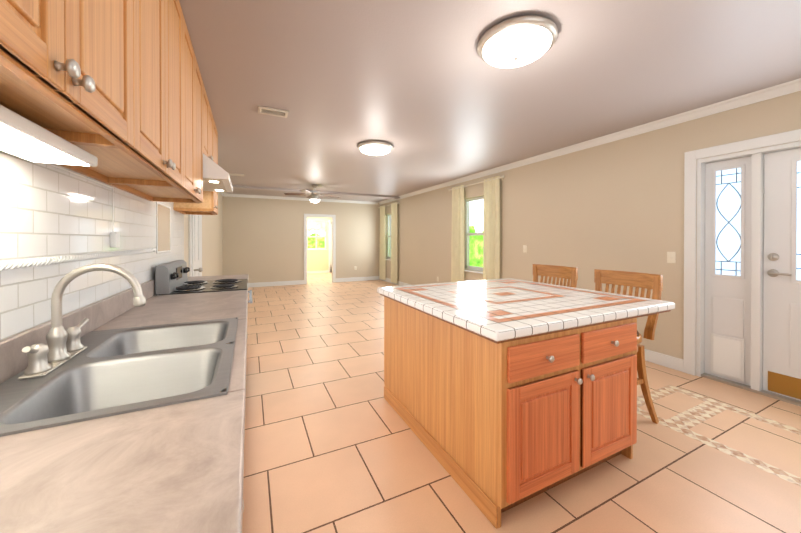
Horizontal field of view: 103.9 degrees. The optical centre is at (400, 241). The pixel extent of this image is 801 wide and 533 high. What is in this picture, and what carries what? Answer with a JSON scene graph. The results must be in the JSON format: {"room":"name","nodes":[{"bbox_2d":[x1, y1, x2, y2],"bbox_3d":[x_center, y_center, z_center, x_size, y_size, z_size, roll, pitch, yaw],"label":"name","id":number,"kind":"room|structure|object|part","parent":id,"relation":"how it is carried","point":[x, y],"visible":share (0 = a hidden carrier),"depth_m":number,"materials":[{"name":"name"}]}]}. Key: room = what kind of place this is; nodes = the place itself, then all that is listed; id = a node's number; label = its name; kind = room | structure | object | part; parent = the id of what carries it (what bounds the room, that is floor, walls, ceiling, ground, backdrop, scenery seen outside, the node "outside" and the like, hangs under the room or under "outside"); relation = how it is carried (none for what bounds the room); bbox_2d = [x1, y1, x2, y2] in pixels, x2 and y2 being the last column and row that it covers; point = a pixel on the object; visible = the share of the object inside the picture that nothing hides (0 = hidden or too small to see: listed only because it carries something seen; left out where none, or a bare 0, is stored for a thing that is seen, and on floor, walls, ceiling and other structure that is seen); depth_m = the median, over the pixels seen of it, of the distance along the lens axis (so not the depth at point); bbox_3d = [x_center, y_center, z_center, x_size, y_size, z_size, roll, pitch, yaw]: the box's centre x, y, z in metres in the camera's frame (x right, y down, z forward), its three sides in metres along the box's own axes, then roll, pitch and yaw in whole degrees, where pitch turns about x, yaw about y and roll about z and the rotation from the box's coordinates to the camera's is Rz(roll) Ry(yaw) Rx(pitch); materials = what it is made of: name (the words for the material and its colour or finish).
{"room":"kitchen","nodes":[
{"label":"kitchen","id":0,"kind":"room"},
{"bbox_2d":[1,192,222,340],"bbox_3d":[-2.241,0.018,2.986,0.150,2.570,12.350,0,0,-26],"label":"wall","id":1,"kind":"structure","parent":0,"point":[212,245],"depth_m":5.81,"materials":[{"name":"paint"}]},
{"bbox_2d":[0,0,147,151],"bbox_3d":[-0.794,-0.781,0.534,0.325,0.938,0.919,0,0,-26],"label":"upper cabinet","id":2,"kind":"object","parent":1,"relation":"attached to","point":[111,93],"depth_m":0.72,"materials":[{"name":"brown wood"}]},
{"bbox_2d":[0,150,183,340],"bbox_3d":[-0.956,-0.126,0.514,0.020,1.095,6.477,0,0,-26],"label":"tile backsplash","id":3,"kind":"structure","parent":1,"relation":"attached to","point":[55,225],"depth_m":1.22,"materials":[{"name":"white tile"}]},
{"bbox_2d":[0,0,187,187],"bbox_3d":[-1.141,-0.785,1.255,0.325,0.938,0.919,0,0,-26],"label":"upper cabinet","id":4,"kind":"object","parent":1,"relation":"attached to","point":[165,163],"depth_m":1.32,"materials":[{"name":"brown wood"}]},
{"bbox_2d":[116,32,207,203],"bbox_3d":[-1.491,-0.788,1.981,0.325,0.938,0.931,0,0,-26],"label":"upper cabinet","id":5,"kind":"object","parent":1,"relation":"attached to","point":[197,96],"depth_m":2.08,"materials":[{"name":"brown wood"}]},
{"bbox_2d":[168,128,217,214],"bbox_3d":[-2.094,-0.795,3.233,0.325,0.938,0.583,0,0,-26],"label":"upper cabinet","id":6,"kind":"object","parent":1,"relation":"attached to","point":[212,206],"depth_m":3.09,"materials":[{"name":"brown wood"}]},
{"bbox_2d":[203,154,232,191],"bbox_3d":[-1.752,-0.584,2.724,0.499,0.194,0.756,0,0,-26],"label":"range hood","id":7,"kind":"object","parent":6,"relation":"attached to","point":[216,177],"visible":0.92,"depth_m":2.48,"materials":[{"name":"white metal"}]},
{"bbox_2d":[188,214,202,276],"bbox_3d":[-2.650,0.245,4.161,0.129,2.105,0.950,0,0,-26],"label":"door","id":8,"kind":"structure","parent":1,"relation":"attached to","point":[195,241],"depth_m":3.90,"materials":[{"name":"white wood"}]},
{"bbox_2d":[208,101,215,162],"bbox_3d":[-1.830,-0.973,2.685,0.325,0.576,0.763,0,0,-26],"label":"upper cabinet","id":9,"kind":"object","parent":1,"relation":"attached to","point":[211,123],"depth_m":2.97,"materials":[{"name":"brown wood"}]},
{"bbox_2d":[223,196,379,282],"bbox_3d":[-2.760,-0.015,9.490,4.560,2.570,0.120,0,0,-26],"label":"wall","id":10,"kind":"structure","parent":0,"point":[263,240],"depth_m":9.14,"materials":[{"name":"paint"}]},
{"bbox_2d":[223,193,377,204],"bbox_3d":[-2.752,-1.261,9.378,4.479,0.075,0.075,0,0,-26],"label":"crown molding","id":11,"kind":"structure","parent":10,"relation":"attached to","point":[288,198],"depth_m":9.17,"materials":[{"name":"white wood"}]},
{"bbox_2d":[247,276,379,287],"bbox_3d":[-2.739,1.208,9.431,4.539,0.125,0.014,0,0,-26],"label":"baseboard","id":12,"kind":"structure","parent":10,"relation":"attached to","point":[277,283],"depth_m":9.25,"materials":[{"name":"white wood"}]},
{"bbox_2d":[304,214,335,283],"bbox_3d":[-2.476,0.217,9.617,0.950,2.105,0.137,0,0,-26],"label":"door frame","id":13,"kind":"structure","parent":10,"relation":"attached to","point":[333,217],"depth_m":9.68,"materials":[{"name":"white wood"}]},
{"bbox_2d":[307,217,331,273],"bbox_3d":[-3.632,0.030,12.409,3.800,2.450,0.164,0,0,-26],"label":"wall","id":14,"kind":"structure","parent":0,"point":[319,260],"depth_m":12.52,"materials":[{"name":"paint"}]},
{"bbox_3d":[-2.989,1.217,11.079,3.600,0.090,2.930,0,0,-26],"label":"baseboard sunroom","id":15,"kind":"part","parent":14,"relation":"part of","materials":[{"name":"white"}]},
{"bbox_3d":[-2.523,0.193,12.905,0.870,2.120,0.030,0,0,-26],"label":"door sunroom","id":16,"kind":"part","parent":14,"relation":"part of","materials":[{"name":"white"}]},
{"bbox_2d":[179,0,800,201],"bbox_3d":[-0.087,-1.296,3.933,5.160,0.050,12.500,0,0,-26],"label":"ceiling","id":17,"kind":"structure","parent":0,"point":[427,92],"depth_m":2.42,"materials":[{"name":"paint"}]},
{"bbox_2d":[229,173,243,175],"bbox_3d":[-3.138,-1.274,5.960,0.300,0.016,0.160,0,0,-26],"label":"ceiling vent","id":18,"kind":"object","parent":17,"relation":"in","point":[233,174],"visible":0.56,"depth_m":5.93,"materials":[{"name":"beige metal"}]},
{"bbox_2d":[258,106,288,117],"bbox_3d":[-1.236,-1.259,3.047,0.270,0.016,0.160,0,0,-26],"label":"ceiling vent","id":19,"kind":"object","parent":17,"relation":"in","point":[272,111],"visible":1,"depth_m":3.04,"materials":[{"name":"beige metal"}]},
{"bbox_2d":[284,185,339,202],"bbox_3d":[-1.980,-1.087,7.208,1.290,0.400,1.242,0,0,-26],"label":"ceiling fan","id":20,"kind":"object","parent":17,"relation":"hanging from","point":[313,196],"visible":1,"depth_m":7.09,"materials":[{"name":"silver metal"}]},
{"bbox_2d":[232,185,399,198],"bbox_3d":[-2.094,-1.265,8.101,4.560,0.055,0.250,0,0,-26],"label":"ceiling beam","id":21,"kind":"structure","parent":17,"relation":"attached to","point":[299,191],"depth_m":7.89,"materials":[{"name":"paint"}]},
{"bbox_2d":[357,140,392,155],"bbox_3d":[-0.334,-1.198,4.148,0.472,0.148,0.472,0,0,-26],"label":"ceiling light","id":22,"kind":"object","parent":17,"relation":"attached to","point":[374,147],"visible":0.98,"depth_m":4.01,"materials":[{"name":"white glass"}]},
{"bbox_2d":[477,15,557,67],"bbox_3d":[0.720,-1.187,1.958,0.472,0.148,0.472,0,0,-26],"label":"ceiling light","id":23,"kind":"object","parent":17,"relation":"attached to","point":[517,41],"visible":1,"depth_m":1.85,"materials":[{"name":"white glass"}]},
{"bbox_2d":[242,272,800,532],"bbox_3d":[-0.781,1.331,5.388,5.160,0.080,15.700,0,0,-26],"label":"floor","id":24,"kind":"structure","parent":0,"point":[333,443],"depth_m":1.92,"materials":[{"name":"tile"}]},
{"bbox_2d":[0,263,247,532],"bbox_3d":[-0.677,0.696,0.653,0.634,1.239,6.477,0,0,-26],"label":"countertop","id":25,"kind":"structure","parent":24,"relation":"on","point":[122,412],"depth_m":0.73,"materials":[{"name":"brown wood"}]},
{"bbox_2d":[18,263,145,379],"bbox_3d":[-1.027,0.233,1.063,0.262,0.317,0.360,0,0,-26],"label":"faucet","id":26,"kind":"object","parent":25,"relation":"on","point":[64,355],"depth_m":1.02,"materials":[{"name":"silver metal"}]},
{"bbox_2d":[0,317,237,436],"bbox_3d":[-0.899,0.479,1.093,0.568,0.175,0.878,0,0,-26],"label":"sink","id":27,"kind":"object","parent":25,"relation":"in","point":[116,373],"depth_m":1.03,"materials":[{"name":"silver metal"}]},
{"bbox_2d":[155,260,252,303],"bbox_3d":[-1.664,0.740,2.773,0.642,1.130,0.756,0,0,-26],"label":"range","id":28,"kind":"object","parent":24,"relation":"on","point":[171,278],"visible":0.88,"depth_m":2.54,"materials":[{"name":"black metal"}]},
{"bbox_2d":[384,298,648,528],"bbox_3d":[0.642,0.872,2.234,1.073,0.870,1.416,0,0,-26],"label":"kitchen island","id":29,"kind":"object","parent":24,"relation":"on","point":[502,395],"depth_m":1.64,"materials":[{"name":"brown wood"}]},
{"bbox_2d":[377,278,674,341],"bbox_3d":[0.786,0.418,2.337,1.500,0.062,1.431,0,0,-26],"label":"island countertop","id":30,"kind":"structure","parent":29,"relation":"on","point":[493,310],"depth_m":1.94,"materials":[{"name":"white tile"}]},
{"bbox_2d":[533,264,577,287],"bbox_3d":[1.289,0.772,2.964,0.566,1.076,0.480,0,0,-26],"label":"bar stool","id":31,"kind":"object","parent":24,"relation":"on","point":[562,272],"visible":0.21,"depth_m":3.06,"materials":[{"name":"brown wood"}]},
{"bbox_2d":[594,269,662,423],"bbox_3d":[1.571,0.775,2.378,0.566,1.076,0.480,0,0,-26],"label":"bar stool","id":32,"kind":"object","parent":24,"relation":"on","point":[642,281],"visible":0.31,"depth_m":2.30,"materials":[{"name":"brown wood"}]},
{"bbox_2d":[380,91,800,405],"bbox_3d":[2.016,0.008,5.036,0.220,2.570,12.350,0,0,-26],"label":"wall","id":33,"kind":"structure","parent":0,"point":[635,203],"depth_m":3.51,"materials":[{"name":"paint"}]},
{"bbox_2d":[386,214,390,260],"bbox_3d":[-0.261,-0.150,9.682,0.170,1.459,0.960,0,0,-26],"label":"window","id":34,"kind":"structure","parent":33,"relation":"in","point":[388,244],"depth_m":10.07,"materials":[{"name":"white"}]},
{"bbox_2d":[378,202,399,282],"bbox_3d":[-0.370,0.032,9.653,0.111,2.355,1.556,0,0,-26],"label":"curtains","id":35,"kind":"object","parent":33,"relation":"attached to","point":[382,264],"visible":1,"depth_m":9.37,"materials":[{"name":"beige fabric"}]},
{"bbox_2d":[464,196,483,273],"bbox_3d":[1.496,-0.132,6.034,0.170,1.459,0.960,0,0,-26],"label":"window","id":36,"kind":"structure","parent":33,"relation":"in","point":[467,236],"depth_m":6.36,"materials":[{"name":"white"}]},
{"bbox_2d":[448,175,504,281],"bbox_3d":[1.396,0.051,5.986,0.111,2.355,1.636,0,0,-26],"label":"curtains","id":37,"kind":"object","parent":33,"relation":"attached to","point":[491,234],"visible":0.83,"depth_m":5.66,"materials":[{"name":"beige fabric"}]},
{"bbox_2d":[523,245,526,252],"bbox_3d":[1.955,0.114,4.935,0.015,0.116,0.072,0,0,-26],"label":"light switch","id":38,"kind":"object","parent":33,"relation":"attached to","point":[524,248],"visible":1,"depth_m":4.93,"materials":[{"name":"beige plastic"}]},
{"bbox_2d":[380,278,683,371],"bbox_3d":[1.928,1.231,5.000,0.014,0.125,12.050,0,0,-26],"label":"baseboard","id":39,"kind":"structure","parent":33,"relation":"attached to","point":[668,361],"depth_m":3.29,"materials":[{"name":"white"}]},
{"bbox_2d":[378,78,800,204],"bbox_3d":[1.900,-1.238,4.973,0.075,0.075,12.049,0,0,-26],"label":"crown molding","id":40,"kind":"structure","parent":33,"relation":"attached to","point":[786,88],"depth_m":3.36,"materials":[{"name":"white wood"}]},
{"bbox_2d":[667,252,675,262],"bbox_3d":[2.780,0.162,3.224,0.015,0.116,0.072,0,0,-26],"label":"light switch","id":41,"kind":"object","parent":33,"relation":"attached to","point":[671,257],"visible":1,"depth_m":3.22,"materials":[{"name":"beige plastic"}]},
{"bbox_2d":[704,156,751,385],"bbox_3d":[3.048,0.262,2.915,0.061,2.036,0.326,0,0,-26],"label":"sidelight","id":42,"kind":"object","parent":33,"relation":"in","point":[728,224],"visible":1,"depth_m":2.91,"materials":[{"name":"white"}]},
{"bbox_3d":[3.261,0.211,2.451,0.219,2.190,1.590,0,0,-26],"label":"entry door frame","id":43,"kind":"part","parent":33,"relation":"part of","materials":[{"name":"white wood"}]},
{"bbox_2d":[763,148,800,400],"bbox_3d":[3.334,0.265,2.273,0.104,2.036,0.959,0,0,-26],"label":"door leaf","id":44,"kind":"structure","parent":33,"relation":"in","point":[782,288],"depth_m":2.61,"materials":[{"name":"white wood"}]},
{"label":"outside","id":45,"kind":"structure","parent":0,"visible":0},
{"bbox_2d":[308,230,324,247],"bbox_3d":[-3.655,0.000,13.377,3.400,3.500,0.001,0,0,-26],"label":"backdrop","id":46,"kind":"structure","parent":45,"point":[312,242],"depth_m":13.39,"materials":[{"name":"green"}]},
{"bbox_2d":[470,199,482,266],"bbox_3d":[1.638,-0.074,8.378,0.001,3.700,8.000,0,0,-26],"label":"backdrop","id":47,"kind":"structure","parent":45,"point":[477,225],"depth_m":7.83,"materials":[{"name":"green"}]}
]}

